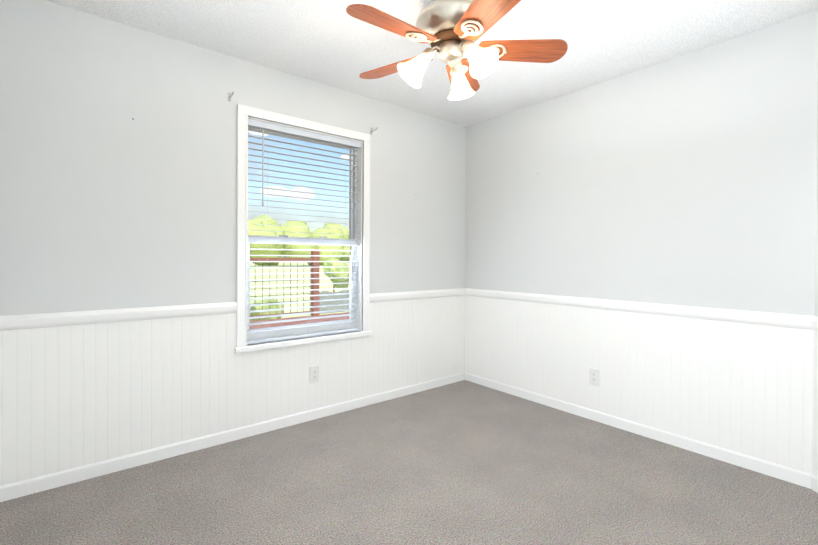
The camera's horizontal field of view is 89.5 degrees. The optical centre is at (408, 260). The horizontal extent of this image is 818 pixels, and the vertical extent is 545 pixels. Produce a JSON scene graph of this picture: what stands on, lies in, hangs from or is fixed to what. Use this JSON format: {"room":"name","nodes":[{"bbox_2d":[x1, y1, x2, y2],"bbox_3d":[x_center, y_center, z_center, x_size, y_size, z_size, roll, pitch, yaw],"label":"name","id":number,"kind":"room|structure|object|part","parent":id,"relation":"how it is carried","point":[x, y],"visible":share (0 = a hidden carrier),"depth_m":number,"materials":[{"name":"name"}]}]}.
{"room":"empty bedroom","nodes":[
{"label":"empty bedroom","id":0,"kind":"room"},
{"bbox_2d":[0,0,465,344],"bbox_3d":[-0.765,-0.074,3.004,3.543,2.440,0.140,0,0,-39],"label":"wall","id":1,"kind":"structure","parent":0,"point":[107,201],"depth_m":2.34,"materials":[{"name":"white paint"}]},
{"bbox_2d":[228,92,233,101],"bbox_3d":[-1.106,-1.032,2.571,0.018,0.056,0.088,0,0,-39],"label":"curtain rod bracket","id":2,"kind":"object","parent":1,"relation":"attached to","point":[229,96],"visible":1,"depth_m":2.60,"materials":[{"name":"silver metal"}]},
{"bbox_2d":[0,372,463,501],"bbox_3d":[-0.720,1.109,2.952,3.210,0.075,0.014,0,0,-39],"label":"baseboard","id":3,"kind":"structure","parent":1,"relation":"attached to","point":[109,466],"depth_m":2.48,"materials":[{"name":"white wood"}]},
{"bbox_2d":[0,322,463,485],"bbox_3d":[-0.721,0.868,2.953,3.210,0.557,0.008,0,0,-39],"label":"wainscot","id":4,"kind":"structure","parent":1,"relation":"attached to","point":[54,425],"depth_m":2.48,"materials":[{"name":"white wood"}]},
{"bbox_2d":[310,365,318,382],"bbox_3d":[-0.680,0.820,2.974,0.074,0.120,0.010,0,0,-39],"label":"electrical outlet","id":5,"kind":"object","parent":4,"relation":"attached to","point":[314,374],"visible":1,"depth_m":2.97,"materials":[{"name":"white plastic"}]},
{"bbox_2d":[235,104,371,353],"bbox_3d":[-0.744,-0.203,2.996,1.033,1.585,0.178,0,0,-39],"label":"window","id":6,"kind":"structure","parent":1,"relation":"in","point":[248,116],"depth_m":2.93,"materials":[{"name":"white"}]},
{"bbox_2d":[262,129,267,226],"bbox_3d":[-0.964,-0.176,2.758,0.041,1.420,0.017,0,0,-39],"label":"blind cord","id":7,"kind":"object","parent":6,"relation":"hanging from","point":[267,197],"depth_m":2.74,"materials":[{"name":"white fabric"}]},
{"bbox_3d":[-0.778,-0.207,3.038,0.819,1.391,0.033,0,0,-39],"label":"glass","id":8,"kind":"part","parent":6,"relation":"part of","materials":[{"name":"clear glass"}]},
{"bbox_2d":[247,127,356,339],"bbox_3d":[-0.779,-0.186,3.038,0.869,1.480,0.068,0,0,-39],"label":"window unit","id":9,"kind":"structure","parent":6,"relation":"in","point":[294,330],"depth_m":3.12,"materials":[{"name":"white plastic"}]},
{"bbox_2d":[308,300,308,334],"bbox_3d":[-0.720,-0.175,2.966,0.002,1.420,0.002,0,0,-39],"label":"blind cord","id":10,"kind":"object","parent":6,"relation":"hanging from","point":[308,300],"depth_m":2.97,"materials":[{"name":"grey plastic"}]},
{"bbox_2d":[345,181,345,221],"bbox_3d":[-0.487,-0.175,3.156,0.002,1.420,0.002,0,0,-39],"label":"blind cord","id":11,"kind":"object","parent":6,"relation":"hanging from","point":[345,181],"depth_m":3.15,"materials":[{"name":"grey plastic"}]},
{"bbox_2d":[369,296,464,333],"bbox_3d":[0.098,0.458,3.616,1.080,0.265,0.008,0,0,-39],"label":"wall","id":12,"kind":"structure","parent":1,"relation":"attached to","point":[388,316],"depth_m":3.57,"materials":[{"name":"white wood"}]},
{"bbox_2d":[370,288,465,302],"bbox_3d":[0.103,0.301,3.609,1.080,0.070,0.023,0,0,-39],"label":"trim","id":13,"kind":"structure","parent":12,"relation":"on","point":[394,296],"depth_m":3.56,"materials":[{"name":"white wood"}]},
{"bbox_2d":[0,380,817,544],"bbox_3d":[0.328,1.209,1.659,3.543,0.100,3.624,0,0,-39],"label":"floor","id":14,"kind":"structure","parent":0,"point":[464,462],"depth_m":2.06,"materials":[{"name":"carpet"}]},
{"bbox_2d":[46,0,817,125],"bbox_3d":[0.341,-1.331,1.647,3.543,0.100,3.624,0,0,-39],"label":"ceiling","id":15,"kind":"structure","parent":0,"point":[333,43],"depth_m":2.36,"materials":[{"name":"paint"}]},
{"bbox_2d":[346,0,567,99],"bbox_3d":[0.165,-1.027,1.916,1.010,0.512,1.044,0,0,-39],"label":"ceiling fan","id":16,"kind":"object","parent":15,"relation":"hanging from","point":[450,31],"visible":1,"depth_m":1.85,"materials":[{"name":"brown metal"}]},
{"label":"blade","id":17,"kind":"part","parent":16,"relation":"part of","materials":[{"name":"brown wood"}]},
{"label":"blade","id":18,"kind":"part","parent":16,"relation":"part of","materials":[{"name":"brown wood"}]},
{"bbox_3d":[0.021,-0.885,1.909,0.152,0.156,0.142,0,0,-9],"label":"lamp shade","id":19,"kind":"part","parent":16,"relation":"part of","materials":[{"name":"white glass"}]},
{"bbox_3d":[0.262,-0.885,2.105,0.142,0.156,0.152,0,0,21],"label":"lamp shade","id":20,"kind":"part","parent":16,"relation":"part of","materials":[{"name":"white glass"}]},
{"bbox_3d":[0.294,-0.991,2.256,0.152,0.006,0.425,-13,-4,16],"label":"blade","id":21,"kind":"part","parent":16,"relation":"part of","materials":[{"name":"brown wood"}]},
{"bbox_3d":[0.298,-0.903,1.815,0.056,0.078,0.074,0,0,-39],"label":"bulb","id":22,"kind":"part","parent":16,"relation":"part of","materials":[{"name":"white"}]},
{"bbox_3d":[0.311,-0.883,1.799,0.142,0.156,0.152,0,0,-39],"label":"lamp shade","id":23,"kind":"part","parent":16,"relation":"part of","materials":[{"name":"white glass"}]},
{"bbox_3d":[0.309,-0.987,1.624,0.152,0.006,0.425,14,-4,-19],"label":"blade","id":24,"kind":"part","parent":16,"relation":"part of","materials":[{"name":"brown wood"}]},
{"label":"blade","id":25,"kind":"part","parent":16,"relation":"part of","materials":[{"name":"brown wood"}]},
{"bbox_2d":[465,10,817,315],"bbox_3d":[1.362,-0.063,3.086,0.140,2.440,2.419,0,0,-39],"label":"wall","id":26,"kind":"structure","parent":0,"point":[688,179],"depth_m":2.63,"materials":[{"name":"white paint"}]},
{"bbox_2d":[465,295,796,371],"bbox_3d":[1.302,0.467,3.042,0.008,0.265,2.419,0,0,-39],"label":"wall","id":27,"kind":"structure","parent":26,"relation":"attached to","point":[735,344],"depth_m":2.74,"materials":[{"name":"white wood"}]},
{"bbox_2d":[466,288,801,325],"bbox_3d":[1.296,0.310,3.036,0.023,0.070,2.419,0,0,-39],"label":"trim","id":28,"kind":"structure","parent":27,"relation":"on","point":[777,319],"depth_m":2.69,"materials":[{"name":"white wood"}]},
{"bbox_2d":[464,322,803,459],"bbox_3d":[1.299,0.878,3.044,0.008,0.557,2.419,0,0,-39],"label":"wainscot","id":29,"kind":"structure","parent":26,"relation":"attached to","point":[723,406],"depth_m":2.73,"materials":[{"name":"white wood"}]},
{"bbox_2d":[589,368,598,385],"bbox_3d":[1.338,0.842,2.982,0.010,0.120,0.074,0,0,-39],"label":"electrical outlet","id":30,"kind":"object","parent":29,"relation":"attached to","point":[593,376],"visible":1,"depth_m":2.98,"materials":[{"name":"white plastic"}]},
{"bbox_2d":[464,372,817,492],"bbox_3d":[1.231,1.122,2.394,0.935,0.075,3.345,0,0,-39],"label":"baseboard","id":31,"kind":"structure","parent":26,"relation":"attached to","point":[807,480],"depth_m":2.61,"materials":[{"name":"white wood"}]},
{"bbox_2d":[765,328,817,380],"bbox_3d":[1.985,0.479,1.444,0.895,0.265,0.928,0,0,-39],"label":"wall","id":32,"kind":"structure","parent":26,"relation":"attached to","point":[788,351],"depth_m":2.16,"materials":[{"name":"white wood"}]},
{"bbox_2d":[774,315,817,330],"bbox_3d":[1.979,0.322,1.441,0.905,0.070,0.935,0,0,-39],"label":"trim","id":33,"kind":"structure","parent":32,"relation":"on","point":[804,321],"depth_m":2.13,"materials":[{"name":"white wood"}]},
{"bbox_2d":[815,38,817,316],"bbox_3d":[2.079,-0.051,1.495,0.140,2.440,1.407,0,0,6],"label":"wall","id":34,"kind":"structure","parent":0,"point":[816,273],"depth_m":2.10,"materials":[{"name":"white paint"}]},
{"bbox_2d":[764,378,817,477],"bbox_3d":[1.988,0.890,1.450,0.908,0.557,0.928,0,0,-39],"label":"wainscot","id":35,"kind":"structure","parent":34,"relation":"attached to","point":[791,430],"depth_m":2.15,"materials":[{"name":"white wood"}]},
{"label":"outside","id":36,"kind":"structure","parent":0,"visible":0},
{"bbox_2d":[250,312,349,331],"bbox_3d":[-2.470,1.320,5.341,11.000,0.150,5.614,0,0,-39],"label":"deck","id":37,"kind":"object","parent":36,"point":[298,322],"depth_m":8.35,"materials":[{"name":"brown wood"}]},
{"bbox_2d":[250,249,319,316],"bbox_3d":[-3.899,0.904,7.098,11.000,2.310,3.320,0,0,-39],"label":"deck railing","id":38,"kind":"object","parent":37,"relation":"on","point":[314,258],"depth_m":9.10,"materials":[{"name":"brown wood"}]},
{"bbox_2d":[250,262,311,314],"bbox_3d":[-5.280,0.574,6.590,8.224,1.080,0.006,0,0,-39],"label":"wire mesh","id":39,"kind":"object","parent":38,"relation":"attached to","point":[290,287],"depth_m":8.78,"materials":[{"name":"grey"}]},
{"bbox_2d":[250,262,349,317],"bbox_3d":[-127.242,0.749,156.310,500.000,0.200,396.716,0,0,-39],"label":"lawn","id":40,"kind":"structure","parent":36,"point":[282,282],"depth_m":32.60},
{"bbox_2d":[248,214,349,320],"bbox_3d":[-11.874,-4.574,75.834,229.065,15.540,115.416,0,0,-39],"label":"trees","id":41,"kind":"object","parent":40,"relation":"on","point":[302,249],"depth_m":106.38,"materials":[{"name":"green plant"}]},
{"bbox_2d":[310,290,349,314],"bbox_3d":[-1.294,1.591,17.307,6.130,0.858,0.060,0,0,-39],"label":"fence","id":42,"kind":"object","parent":40,"relation":"on","point":[337,301],"depth_m":15.97,"materials":[{"name":"grey wood"}]},
{"bbox_3d":[-0.941,-0.062,0.525,0.140,2.440,3.484,0,0,-39],"label":"wall","id":43,"kind":"structure","parent":0,"visible":0},
{"bbox_2d":[0,313,236,384],"bbox_3d":[-1.534,0.456,2.288,1.108,0.265,0.008,0,0,-39],"label":"wall","id":44,"kind":"structure","parent":43,"relation":"attached to","point":[38,353],"depth_m":2.21,"materials":[{"name":"white wood"}]},
{"bbox_2d":[0,302,236,330],"bbox_3d":[-1.528,0.299,2.281,1.108,0.070,0.023,0,0,-39],"label":"trim","id":45,"kind":"structure","parent":44,"relation":"on","point":[25,321],"depth_m":2.20,"materials":[{"name":"white wood"}]},
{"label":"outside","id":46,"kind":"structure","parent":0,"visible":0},
{"bbox_2d":[248,130,348,200],"bbox_3d":[-61.215,-91.924,409.665,216.081,66.975,82.084,0,0,-39],"label":"clouds","id":47,"kind":"structure","parent":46,"point":[294,194],"depth_m":393.14,"materials":[{"name":"white"}]}
]}

